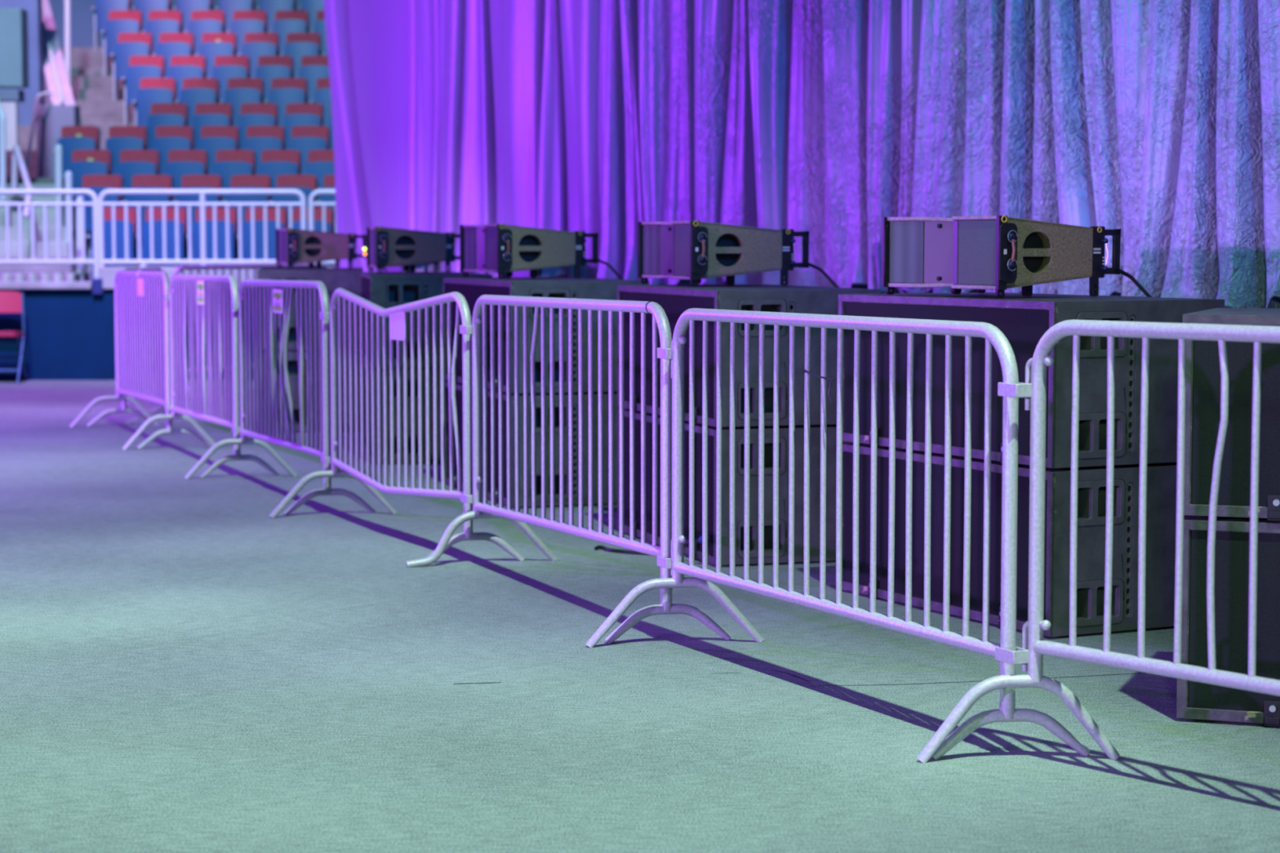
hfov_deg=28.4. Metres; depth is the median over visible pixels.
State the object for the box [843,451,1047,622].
grille
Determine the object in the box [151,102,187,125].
backrest
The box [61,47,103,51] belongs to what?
step
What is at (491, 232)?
grille
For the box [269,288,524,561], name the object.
crowd barrier
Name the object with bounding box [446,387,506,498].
grille
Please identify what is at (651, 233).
grille
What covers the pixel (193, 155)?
cushion
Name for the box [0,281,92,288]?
trim
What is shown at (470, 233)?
grille
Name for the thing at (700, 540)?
cable
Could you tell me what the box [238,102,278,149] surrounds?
seat
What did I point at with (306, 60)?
cushion
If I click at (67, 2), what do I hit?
post
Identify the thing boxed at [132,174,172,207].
cushion
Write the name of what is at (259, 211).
cushion
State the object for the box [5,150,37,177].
wall
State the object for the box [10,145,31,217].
handrail
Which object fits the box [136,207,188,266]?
seat
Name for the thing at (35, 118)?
wall handrail
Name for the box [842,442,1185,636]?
subwoofer
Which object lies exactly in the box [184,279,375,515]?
crowd barrier
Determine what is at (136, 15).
backrest
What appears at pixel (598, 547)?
cable
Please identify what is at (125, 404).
crowd barrier
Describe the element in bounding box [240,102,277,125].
backrest
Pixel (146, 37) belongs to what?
backrest
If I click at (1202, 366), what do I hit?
subwoofer
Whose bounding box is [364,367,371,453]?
grille
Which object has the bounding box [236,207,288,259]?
seat
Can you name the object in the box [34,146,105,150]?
step
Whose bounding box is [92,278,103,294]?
trim
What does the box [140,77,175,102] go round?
backrest
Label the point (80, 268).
post
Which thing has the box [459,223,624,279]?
speaker
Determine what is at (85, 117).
step
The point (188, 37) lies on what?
backrest
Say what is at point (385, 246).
speaker
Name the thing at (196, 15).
backrest
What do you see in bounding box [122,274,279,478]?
crowd barrier
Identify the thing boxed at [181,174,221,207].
cushion
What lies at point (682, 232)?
grille
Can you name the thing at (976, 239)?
grille
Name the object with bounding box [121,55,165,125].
seat
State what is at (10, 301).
folding chair
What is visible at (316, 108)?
backrest
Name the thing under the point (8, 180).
floor
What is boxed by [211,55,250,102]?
seat
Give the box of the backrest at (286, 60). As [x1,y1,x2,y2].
[257,55,292,77]
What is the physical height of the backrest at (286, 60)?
0.365 m
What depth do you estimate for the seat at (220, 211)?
24.38 m
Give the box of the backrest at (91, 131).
[61,125,98,149]
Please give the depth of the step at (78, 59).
31.13 m
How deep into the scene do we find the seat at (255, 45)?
29.80 m
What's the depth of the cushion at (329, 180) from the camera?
25.32 m
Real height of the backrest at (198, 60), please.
0.365 m
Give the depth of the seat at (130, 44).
29.80 m
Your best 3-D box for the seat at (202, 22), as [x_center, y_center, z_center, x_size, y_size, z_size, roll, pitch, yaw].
[-5.268,-4.639,30.713,0.450,0.825,0.340,0,4,0]
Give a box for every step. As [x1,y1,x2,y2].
[0,197,75,213]
[0,212,75,226]
[0,226,75,241]
[0,241,88,257]
[0,256,88,272]
[0,271,88,281]
[5,183,65,198]
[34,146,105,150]
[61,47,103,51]
[71,67,112,75]
[71,88,124,100]
[80,111,134,123]
[80,123,134,125]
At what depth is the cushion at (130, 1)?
31.52 m
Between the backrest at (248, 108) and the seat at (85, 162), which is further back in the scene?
the backrest at (248, 108)
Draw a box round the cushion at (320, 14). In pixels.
[316,10,324,20]
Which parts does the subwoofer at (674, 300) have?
frame, handle panel, handle panel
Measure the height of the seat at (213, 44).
0.825 m
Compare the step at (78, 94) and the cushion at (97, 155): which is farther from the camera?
the step at (78, 94)
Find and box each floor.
[0,380,1279,852]
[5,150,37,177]
[5,177,65,184]
[17,125,113,150]
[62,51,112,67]
[70,75,124,88]
[74,100,134,111]
[84,231,335,257]
[85,257,334,271]
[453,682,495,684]
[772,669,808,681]
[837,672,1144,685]
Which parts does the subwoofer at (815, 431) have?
frame, handle panel, handle panel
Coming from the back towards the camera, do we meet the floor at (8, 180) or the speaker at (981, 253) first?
the floor at (8, 180)
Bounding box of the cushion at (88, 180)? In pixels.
[82,174,122,207]
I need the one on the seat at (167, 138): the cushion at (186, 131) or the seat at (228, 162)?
the cushion at (186, 131)
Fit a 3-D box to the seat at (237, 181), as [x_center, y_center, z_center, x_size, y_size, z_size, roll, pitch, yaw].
[-3.913,-2.103,25.275,0.450,0.825,0.340,0,4,0]
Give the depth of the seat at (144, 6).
31.34 m
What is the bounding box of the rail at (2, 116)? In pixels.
[0,102,5,199]
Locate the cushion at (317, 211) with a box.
[292,207,333,232]
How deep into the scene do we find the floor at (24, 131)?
28.81 m
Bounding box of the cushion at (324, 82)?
[316,77,330,89]
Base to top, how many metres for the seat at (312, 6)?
0.825 m
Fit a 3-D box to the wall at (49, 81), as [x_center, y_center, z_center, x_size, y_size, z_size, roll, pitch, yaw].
[-6.941,-3.670,29.861,0.245,3.148,4.449,-1,4,-17]
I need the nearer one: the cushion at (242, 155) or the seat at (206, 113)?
the cushion at (242, 155)
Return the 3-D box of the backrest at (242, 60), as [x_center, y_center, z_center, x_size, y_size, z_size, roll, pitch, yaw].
[-4.706,-4.097,29.220,0.390,0.365,0.125,0,4,0]
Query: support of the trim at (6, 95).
attached to the wall header
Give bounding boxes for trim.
[0,88,24,102]
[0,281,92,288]
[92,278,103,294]
[98,266,859,288]
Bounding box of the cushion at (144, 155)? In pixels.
[120,149,159,174]
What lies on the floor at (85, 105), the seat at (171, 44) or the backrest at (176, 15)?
the seat at (171, 44)
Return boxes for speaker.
[275,228,386,271]
[366,226,488,274]
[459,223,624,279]
[637,220,839,287]
[880,215,1151,297]
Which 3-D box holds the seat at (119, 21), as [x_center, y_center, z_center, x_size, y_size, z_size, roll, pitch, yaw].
[-6.270,-4.638,30.708,0.450,0.825,0.340,0,4,0]
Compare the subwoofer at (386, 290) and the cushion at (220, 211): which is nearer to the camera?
the subwoofer at (386, 290)
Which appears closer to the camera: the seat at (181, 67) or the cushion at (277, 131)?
the cushion at (277, 131)
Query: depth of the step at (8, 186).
25.87 m
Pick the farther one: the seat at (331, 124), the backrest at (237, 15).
the backrest at (237, 15)
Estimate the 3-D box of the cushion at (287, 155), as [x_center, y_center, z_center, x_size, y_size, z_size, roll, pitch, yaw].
[-3.704,-2.672,26.116,0.390,0.365,0.125,0,4,0]
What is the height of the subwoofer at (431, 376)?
0.549 m
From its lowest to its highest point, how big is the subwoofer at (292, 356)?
0.549 m
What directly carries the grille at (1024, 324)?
attached to the subwoofer at (1024, 321)
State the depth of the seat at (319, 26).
30.57 m
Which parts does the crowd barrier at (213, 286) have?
rail, frame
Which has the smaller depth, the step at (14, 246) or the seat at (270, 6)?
the step at (14, 246)
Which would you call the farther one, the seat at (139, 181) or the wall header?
the wall header
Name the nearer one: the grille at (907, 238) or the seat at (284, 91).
the grille at (907, 238)
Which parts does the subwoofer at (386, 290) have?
frame, handle panel, handle panel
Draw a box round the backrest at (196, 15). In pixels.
[191,10,224,32]
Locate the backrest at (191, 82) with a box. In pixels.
[182,77,218,102]
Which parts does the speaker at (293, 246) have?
panel, leg, panel, leg, panel, leg, leg, plate, frame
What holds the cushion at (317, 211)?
on the seat at (330, 214)
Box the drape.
[323,0,1279,308]
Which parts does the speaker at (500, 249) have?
leg, leg, leg, panel, panel, leg, leg, panel, leg, plate, frame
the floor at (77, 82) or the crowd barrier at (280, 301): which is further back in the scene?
the floor at (77, 82)
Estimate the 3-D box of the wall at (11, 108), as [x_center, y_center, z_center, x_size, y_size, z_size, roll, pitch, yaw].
[-7.153,-2.750,28.806,0.166,1.867,0.100,0,4,0]
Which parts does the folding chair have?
backrest, seat, leg, leg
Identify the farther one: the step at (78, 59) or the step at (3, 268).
the step at (78, 59)
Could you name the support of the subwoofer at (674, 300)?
on the subwoofer at (815, 431)
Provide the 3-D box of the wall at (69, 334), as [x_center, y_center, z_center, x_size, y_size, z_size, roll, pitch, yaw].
[-5.500,-0.870,23.725,17.000,0.860,0.250,0,4,0]
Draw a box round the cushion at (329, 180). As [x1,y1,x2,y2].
[324,174,335,188]
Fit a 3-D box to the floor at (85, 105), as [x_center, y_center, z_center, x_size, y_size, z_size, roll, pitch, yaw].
[-2.640,-3.575,30.019,10.280,0.527,0.840,0,4,0]
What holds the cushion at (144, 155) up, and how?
on the seat at (132, 162)
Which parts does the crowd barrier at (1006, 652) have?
rail, frame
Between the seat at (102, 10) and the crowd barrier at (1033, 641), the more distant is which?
the seat at (102, 10)
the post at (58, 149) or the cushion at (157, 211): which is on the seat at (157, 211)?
the cushion at (157, 211)
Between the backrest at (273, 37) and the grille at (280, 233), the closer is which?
the grille at (280, 233)
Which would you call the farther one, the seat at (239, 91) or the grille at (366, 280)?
the seat at (239, 91)
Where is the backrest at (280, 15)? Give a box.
[275,10,308,32]
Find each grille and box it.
[278,231,283,262]
[284,231,287,262]
[362,276,370,359]
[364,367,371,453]
[369,229,373,264]
[446,283,510,386]
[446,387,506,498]
[464,227,476,269]
[486,226,497,270]
[621,291,714,418]
[624,417,714,555]
[643,225,659,275]
[674,224,689,275]
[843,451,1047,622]
[844,302,1048,457]
[889,221,924,283]
[957,220,995,284]
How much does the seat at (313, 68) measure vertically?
0.825 m
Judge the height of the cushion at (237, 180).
0.365 m
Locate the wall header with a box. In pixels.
[0,8,29,88]
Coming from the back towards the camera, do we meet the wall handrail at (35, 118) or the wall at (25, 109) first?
the wall at (25, 109)
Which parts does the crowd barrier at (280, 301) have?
rail, frame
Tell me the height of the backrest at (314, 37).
0.365 m
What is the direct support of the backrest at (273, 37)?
on the seat at (255, 45)
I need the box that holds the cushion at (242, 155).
[216,149,254,174]
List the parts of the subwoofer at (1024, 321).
frame, handle panel, handle panel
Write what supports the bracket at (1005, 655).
attached to the crowd barrier at (1006, 652)
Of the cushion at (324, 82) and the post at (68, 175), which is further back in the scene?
the cushion at (324, 82)
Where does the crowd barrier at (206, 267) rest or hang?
on the floor at (186, 667)
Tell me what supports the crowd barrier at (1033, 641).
on the floor at (186, 667)
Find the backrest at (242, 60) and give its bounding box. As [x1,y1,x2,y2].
[214,55,248,77]
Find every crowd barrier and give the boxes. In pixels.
[69,269,210,448]
[86,267,202,426]
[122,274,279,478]
[150,263,326,402]
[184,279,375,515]
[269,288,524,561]
[405,294,731,644]
[585,307,1089,759]
[916,319,1279,763]
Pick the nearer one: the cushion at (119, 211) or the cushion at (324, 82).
the cushion at (119, 211)
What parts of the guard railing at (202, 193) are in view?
rail, rail, post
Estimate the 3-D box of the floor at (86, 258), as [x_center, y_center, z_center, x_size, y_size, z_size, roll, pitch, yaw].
[-1.870,-1.425,25.364,8.740,0.538,0.840,0,4,0]
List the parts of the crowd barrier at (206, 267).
rail, frame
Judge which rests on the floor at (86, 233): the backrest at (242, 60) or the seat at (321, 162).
the seat at (321, 162)
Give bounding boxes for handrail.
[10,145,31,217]
[25,90,52,173]
[41,8,64,103]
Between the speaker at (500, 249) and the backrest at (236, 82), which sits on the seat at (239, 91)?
the backrest at (236, 82)
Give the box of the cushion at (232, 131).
[200,125,238,149]
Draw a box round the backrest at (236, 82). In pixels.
[227,77,262,102]
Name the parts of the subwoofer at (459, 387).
frame, handle panel, handle panel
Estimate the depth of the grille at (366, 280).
15.39 m
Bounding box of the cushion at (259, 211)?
[245,207,286,228]
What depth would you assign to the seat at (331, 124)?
27.49 m
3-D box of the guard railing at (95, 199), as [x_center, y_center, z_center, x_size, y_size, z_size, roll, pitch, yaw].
[-6.022,-1.756,23.655,1.936,0.919,0.052,0,4,0]
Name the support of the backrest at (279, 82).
on the seat at (284, 91)
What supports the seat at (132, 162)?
on the floor at (86, 233)
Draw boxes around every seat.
[52,125,100,178]
[62,149,112,200]
[72,174,124,241]
[85,207,137,281]
[91,0,132,51]
[101,10,143,75]
[105,125,148,174]
[110,32,153,100]
[116,149,160,200]
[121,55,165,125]
[123,174,173,231]
[131,0,172,31]
[132,77,177,126]
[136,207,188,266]
[141,10,182,53]
[146,102,189,150]
[151,32,195,77]
[152,125,195,174]
[164,149,208,200]
[168,55,206,100]
[173,0,213,31]
[173,174,222,231]
[175,77,219,126]
[184,10,225,55]
[186,207,238,265]
[192,102,233,149]
[195,32,237,77]
[198,125,239,174]
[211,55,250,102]
[213,149,256,200]
[215,0,255,31]
[220,77,264,126]
[222,174,271,223]
[226,10,267,55]
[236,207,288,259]
[237,32,279,77]
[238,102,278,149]
[244,125,285,174]
[255,55,293,101]
[257,0,296,31]
[258,149,301,200]
[264,77,308,126]
[268,10,309,55]
[268,174,318,228]
[280,32,321,77]
[283,102,324,149]
[288,125,330,174]
[292,207,334,266]
[298,0,324,31]
[299,55,329,102]
[306,149,334,200]
[310,10,326,55]
[310,77,331,126]
[316,174,335,231]
[328,109,333,149]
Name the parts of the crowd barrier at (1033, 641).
frame, rail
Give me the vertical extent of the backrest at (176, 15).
0.365 m
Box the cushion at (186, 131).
[155,125,193,149]
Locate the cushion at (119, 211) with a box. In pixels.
[103,207,137,244]
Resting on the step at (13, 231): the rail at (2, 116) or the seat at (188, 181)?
the rail at (2, 116)
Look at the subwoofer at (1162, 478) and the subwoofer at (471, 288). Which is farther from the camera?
the subwoofer at (471, 288)
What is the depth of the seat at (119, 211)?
24.37 m
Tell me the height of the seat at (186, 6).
0.825 m
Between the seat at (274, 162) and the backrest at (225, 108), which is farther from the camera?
the backrest at (225, 108)
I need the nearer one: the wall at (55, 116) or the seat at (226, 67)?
the wall at (55, 116)
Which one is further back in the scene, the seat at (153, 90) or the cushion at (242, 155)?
the seat at (153, 90)
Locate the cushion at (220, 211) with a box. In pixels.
[195,207,236,244]
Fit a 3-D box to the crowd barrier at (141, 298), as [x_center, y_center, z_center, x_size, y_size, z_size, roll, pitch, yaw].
[-3.268,-0.488,16.811,0.623,1.112,2.103,-2,5,-24]
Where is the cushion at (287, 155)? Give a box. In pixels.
[261,149,299,174]
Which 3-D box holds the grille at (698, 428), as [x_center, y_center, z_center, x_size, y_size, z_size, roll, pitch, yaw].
[0.123,0.236,10.698,0.026,0.485,1.264,-1,4,-18]
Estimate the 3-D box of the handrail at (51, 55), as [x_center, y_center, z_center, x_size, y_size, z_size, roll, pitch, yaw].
[-6.964,-4.525,29.770,0.057,1.676,4.454,-1,4,-17]
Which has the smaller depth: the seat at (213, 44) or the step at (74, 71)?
the seat at (213, 44)
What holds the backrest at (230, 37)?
on the seat at (213, 44)
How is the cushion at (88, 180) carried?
on the seat at (97, 184)
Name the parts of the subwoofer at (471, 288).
frame, handle panel, handle panel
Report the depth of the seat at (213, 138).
26.72 m
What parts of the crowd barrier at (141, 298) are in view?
rail, frame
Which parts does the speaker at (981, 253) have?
leg, leg, leg, panel, panel, leg, knob, knob, leg, panel, leg, plate, knob, knob, frame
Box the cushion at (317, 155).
[307,149,334,163]
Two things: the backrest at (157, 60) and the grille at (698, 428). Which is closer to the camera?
the grille at (698, 428)
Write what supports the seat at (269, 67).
on the floor at (24, 131)
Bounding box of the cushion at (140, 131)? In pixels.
[109,125,146,149]
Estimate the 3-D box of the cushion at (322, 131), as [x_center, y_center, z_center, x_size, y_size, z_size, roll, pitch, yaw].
[-3.502,-3.012,26.906,0.390,0.365,0.125,0,4,0]
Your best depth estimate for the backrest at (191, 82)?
28.44 m
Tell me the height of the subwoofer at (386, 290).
0.549 m
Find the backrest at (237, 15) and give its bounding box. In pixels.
[233,10,266,32]
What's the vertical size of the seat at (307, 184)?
0.825 m
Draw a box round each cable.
[594,545,651,555]
[684,535,702,546]
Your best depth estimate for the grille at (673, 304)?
10.53 m
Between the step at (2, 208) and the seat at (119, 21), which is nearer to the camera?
the step at (2, 208)
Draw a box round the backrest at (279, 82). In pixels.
[271,77,306,102]
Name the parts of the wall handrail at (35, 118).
post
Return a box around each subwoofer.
[257,267,363,351]
[259,349,360,432]
[360,271,492,368]
[364,361,448,464]
[443,276,649,394]
[444,382,627,507]
[617,284,881,427]
[617,408,852,565]
[838,292,1224,468]
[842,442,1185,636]
[1176,515,1279,727]
[1182,307,1279,521]
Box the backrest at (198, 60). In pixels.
[170,55,205,77]
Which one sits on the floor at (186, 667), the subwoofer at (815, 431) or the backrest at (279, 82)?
the subwoofer at (815, 431)
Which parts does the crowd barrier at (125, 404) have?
frame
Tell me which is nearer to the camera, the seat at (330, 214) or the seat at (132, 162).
the seat at (330, 214)
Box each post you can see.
[54,144,62,226]
[64,0,71,82]
[65,170,72,241]
[75,195,84,281]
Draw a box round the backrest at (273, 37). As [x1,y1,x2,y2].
[244,32,278,55]
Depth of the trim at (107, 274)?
23.52 m
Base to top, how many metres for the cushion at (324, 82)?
0.365 m
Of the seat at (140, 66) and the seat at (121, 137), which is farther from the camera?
the seat at (140, 66)
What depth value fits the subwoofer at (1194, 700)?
6.80 m
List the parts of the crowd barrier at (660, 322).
rail, frame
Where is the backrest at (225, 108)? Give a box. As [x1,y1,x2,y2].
[195,102,231,125]
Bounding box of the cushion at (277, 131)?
[246,125,284,149]
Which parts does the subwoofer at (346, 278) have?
handle panel, handle panel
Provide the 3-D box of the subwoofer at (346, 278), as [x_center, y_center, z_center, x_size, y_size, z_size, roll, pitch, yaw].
[-2.305,-0.832,17.777,0.720,0.549,1.322,0,4,-6]
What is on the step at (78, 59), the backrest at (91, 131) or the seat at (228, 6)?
the seat at (228, 6)
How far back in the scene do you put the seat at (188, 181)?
25.32 m
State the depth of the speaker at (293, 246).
17.49 m
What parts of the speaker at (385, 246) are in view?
leg, leg, leg, panel, panel, leg, panel, leg, leg, plate, frame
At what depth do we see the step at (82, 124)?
29.21 m
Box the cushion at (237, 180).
[231,174,270,207]
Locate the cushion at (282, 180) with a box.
[276,174,316,207]
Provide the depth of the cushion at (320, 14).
30.75 m
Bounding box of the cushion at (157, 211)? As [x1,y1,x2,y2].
[145,207,186,244]
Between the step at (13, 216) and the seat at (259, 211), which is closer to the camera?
the seat at (259, 211)
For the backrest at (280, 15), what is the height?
0.365 m
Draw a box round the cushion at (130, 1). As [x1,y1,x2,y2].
[128,0,131,10]
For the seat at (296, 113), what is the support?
on the floor at (8, 180)
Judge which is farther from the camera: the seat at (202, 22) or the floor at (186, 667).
the seat at (202, 22)
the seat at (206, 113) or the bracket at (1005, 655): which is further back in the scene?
the seat at (206, 113)
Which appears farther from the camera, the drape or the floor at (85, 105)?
the floor at (85, 105)
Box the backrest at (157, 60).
[129,55,164,77]
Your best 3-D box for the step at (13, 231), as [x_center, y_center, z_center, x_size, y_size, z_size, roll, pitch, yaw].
[-6.760,-1.442,25.553,2.220,1.134,1.200,0,4,0]
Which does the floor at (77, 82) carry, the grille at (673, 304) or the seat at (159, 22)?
the seat at (159, 22)
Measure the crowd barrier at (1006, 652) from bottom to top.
1.093 m
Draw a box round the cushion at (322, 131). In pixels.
[291,125,328,149]
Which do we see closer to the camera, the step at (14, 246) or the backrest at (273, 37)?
the step at (14, 246)
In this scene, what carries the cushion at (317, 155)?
on the seat at (321, 162)
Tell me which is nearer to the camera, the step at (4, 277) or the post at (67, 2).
the step at (4, 277)
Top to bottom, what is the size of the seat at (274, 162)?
0.825 m
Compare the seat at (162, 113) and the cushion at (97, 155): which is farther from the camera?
the seat at (162, 113)
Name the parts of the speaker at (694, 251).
leg, leg, knob, knob, panel, panel, leg, panel, leg, plate, frame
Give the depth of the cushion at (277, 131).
26.88 m
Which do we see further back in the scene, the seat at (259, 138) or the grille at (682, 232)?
the seat at (259, 138)
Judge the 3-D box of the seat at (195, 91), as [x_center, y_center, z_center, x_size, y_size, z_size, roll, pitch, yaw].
[-4.953,-3.499,28.392,0.450,0.825,0.340,0,4,0]
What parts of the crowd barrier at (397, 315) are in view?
sign plate, rail, frame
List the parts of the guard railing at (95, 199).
rail, rail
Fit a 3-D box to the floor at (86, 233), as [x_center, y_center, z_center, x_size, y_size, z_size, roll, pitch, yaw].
[-2.015,-1.791,26.139,9.030,0.477,0.840,0,4,0]
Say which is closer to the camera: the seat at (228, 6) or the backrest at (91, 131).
the backrest at (91, 131)
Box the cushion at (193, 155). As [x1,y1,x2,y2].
[168,149,207,174]
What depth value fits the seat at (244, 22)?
30.59 m
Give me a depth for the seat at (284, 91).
28.25 m
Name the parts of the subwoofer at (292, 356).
handle panel, handle panel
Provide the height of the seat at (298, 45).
0.825 m
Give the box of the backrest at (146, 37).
[118,32,151,55]
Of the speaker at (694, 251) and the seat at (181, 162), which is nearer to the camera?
the speaker at (694, 251)
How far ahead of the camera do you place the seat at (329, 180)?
25.14 m
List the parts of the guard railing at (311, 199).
rail, rail, rail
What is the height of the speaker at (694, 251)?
0.300 m
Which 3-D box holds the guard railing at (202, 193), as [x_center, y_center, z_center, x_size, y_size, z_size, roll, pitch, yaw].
[-4.085,-1.756,23.655,1.942,0.919,0.052,0,4,0]
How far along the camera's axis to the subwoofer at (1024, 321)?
8.43 m
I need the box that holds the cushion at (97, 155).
[71,149,111,174]
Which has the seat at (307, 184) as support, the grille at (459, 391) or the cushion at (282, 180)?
the cushion at (282, 180)
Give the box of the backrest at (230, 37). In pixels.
[202,32,235,55]
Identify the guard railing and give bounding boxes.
[0,189,98,278]
[97,189,306,266]
[308,189,336,264]
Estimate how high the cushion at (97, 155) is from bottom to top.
0.365 m
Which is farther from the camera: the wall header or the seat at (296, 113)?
the seat at (296, 113)
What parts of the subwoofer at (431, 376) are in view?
frame, handle panel, handle panel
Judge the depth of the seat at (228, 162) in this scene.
25.92 m
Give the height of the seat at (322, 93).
0.825 m
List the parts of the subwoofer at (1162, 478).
frame, handle panel, handle panel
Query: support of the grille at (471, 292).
attached to the subwoofer at (471, 288)
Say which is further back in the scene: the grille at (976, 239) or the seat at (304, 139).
the seat at (304, 139)
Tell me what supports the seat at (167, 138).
on the floor
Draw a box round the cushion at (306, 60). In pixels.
[301,55,328,66]
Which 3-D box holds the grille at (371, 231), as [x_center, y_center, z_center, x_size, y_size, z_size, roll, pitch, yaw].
[-1.667,-1.118,15.788,0.010,0.218,0.189,-1,4,-13]
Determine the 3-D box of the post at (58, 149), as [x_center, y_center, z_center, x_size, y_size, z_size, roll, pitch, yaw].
[-5.779,-2.355,25.195,0.081,0.901,0.072,0,4,0]
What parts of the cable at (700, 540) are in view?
cord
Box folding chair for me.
[0,290,27,383]
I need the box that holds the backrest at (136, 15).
[108,10,142,32]
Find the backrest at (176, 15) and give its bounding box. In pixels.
[148,10,182,32]
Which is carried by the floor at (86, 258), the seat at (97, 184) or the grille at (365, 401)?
the seat at (97, 184)
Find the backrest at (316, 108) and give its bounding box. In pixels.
[285,102,322,125]
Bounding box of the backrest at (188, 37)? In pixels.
[159,32,193,55]
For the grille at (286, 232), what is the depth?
17.58 m
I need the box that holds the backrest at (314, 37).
[286,32,319,55]
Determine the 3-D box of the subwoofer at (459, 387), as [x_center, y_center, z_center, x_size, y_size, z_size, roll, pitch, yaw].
[-0.506,0.073,13.002,0.720,0.549,1.322,-1,4,-19]
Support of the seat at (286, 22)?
on the floor at (77, 82)
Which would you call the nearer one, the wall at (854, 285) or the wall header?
the wall at (854, 285)
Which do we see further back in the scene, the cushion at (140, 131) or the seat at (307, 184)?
the cushion at (140, 131)
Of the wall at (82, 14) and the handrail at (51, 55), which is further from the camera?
the wall at (82, 14)
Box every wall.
[0,0,43,125]
[0,102,18,150]
[0,288,253,380]
[35,104,80,177]
[41,0,75,105]
[48,0,310,47]
[851,283,977,293]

